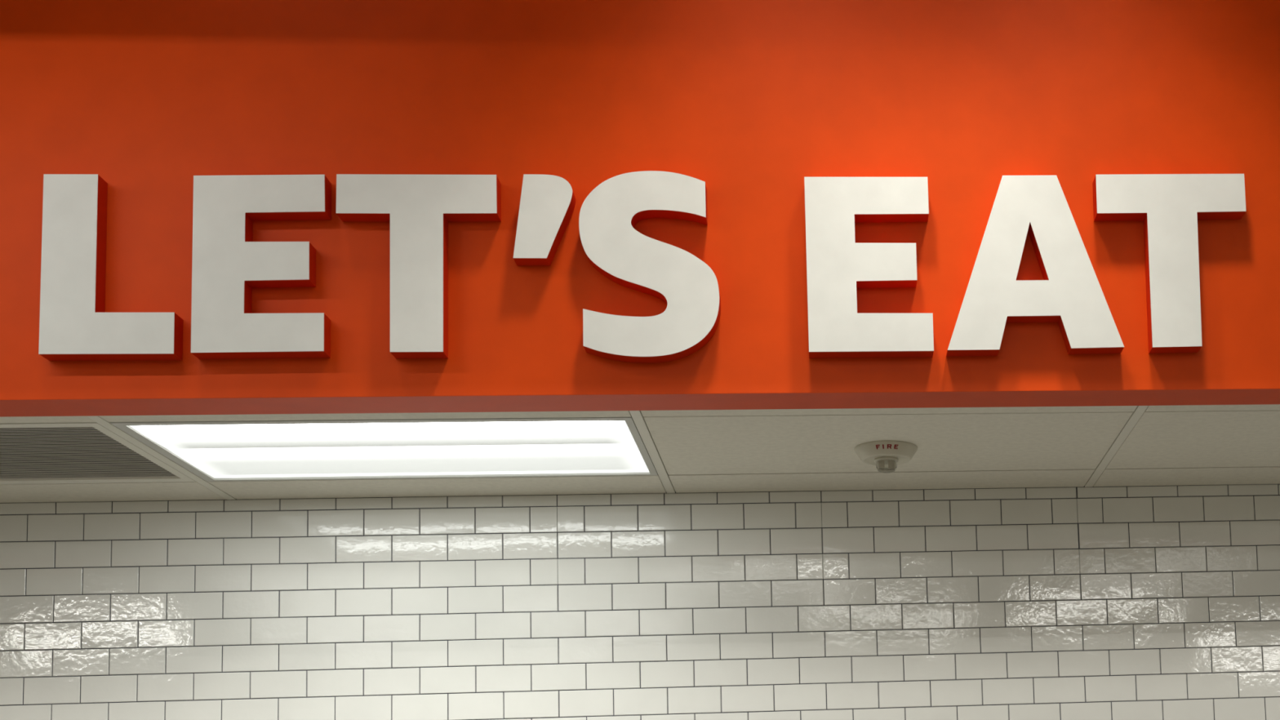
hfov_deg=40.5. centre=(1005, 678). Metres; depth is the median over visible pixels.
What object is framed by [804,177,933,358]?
sign letter
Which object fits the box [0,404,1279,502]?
ceiling
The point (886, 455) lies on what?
fire alarm strobe
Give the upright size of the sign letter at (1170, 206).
0.421 m
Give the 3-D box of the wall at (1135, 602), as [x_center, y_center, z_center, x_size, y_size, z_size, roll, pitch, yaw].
[-0.876,0.742,4.737,7.800,2.680,0.121,-2,-6,-6]
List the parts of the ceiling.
border panel, border panel, border panel, border panel, border panel, panel, border panel, border panel, panel, border panel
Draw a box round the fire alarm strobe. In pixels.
[854,440,917,473]
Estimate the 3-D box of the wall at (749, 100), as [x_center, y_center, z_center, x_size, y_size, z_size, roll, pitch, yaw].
[-0.865,-1.783,3.983,7.800,2.300,0.138,-2,-6,-6]
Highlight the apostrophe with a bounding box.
[513,173,575,266]
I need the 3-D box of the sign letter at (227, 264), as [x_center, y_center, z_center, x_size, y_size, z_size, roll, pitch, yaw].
[-1.657,-0.918,3.712,0.282,0.408,0.050,-2,-6,-6]
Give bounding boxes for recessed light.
[110,415,657,481]
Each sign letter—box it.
[38,173,182,360]
[191,174,331,359]
[336,173,501,358]
[578,170,720,363]
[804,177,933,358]
[946,175,1124,356]
[1092,173,1245,353]
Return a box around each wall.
[0,0,1279,417]
[0,484,1279,719]
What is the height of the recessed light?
0.014 m
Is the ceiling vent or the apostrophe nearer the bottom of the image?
the ceiling vent
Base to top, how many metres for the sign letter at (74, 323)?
0.408 m
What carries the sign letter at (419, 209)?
attached to the wall at (749, 100)
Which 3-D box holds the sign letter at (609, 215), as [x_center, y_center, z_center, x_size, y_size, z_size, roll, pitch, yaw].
[-0.810,-0.940,3.801,0.311,0.435,0.050,-2,-6,-6]
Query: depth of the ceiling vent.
4.19 m
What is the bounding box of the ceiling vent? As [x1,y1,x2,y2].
[0,422,195,484]
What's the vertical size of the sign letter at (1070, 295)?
0.419 m

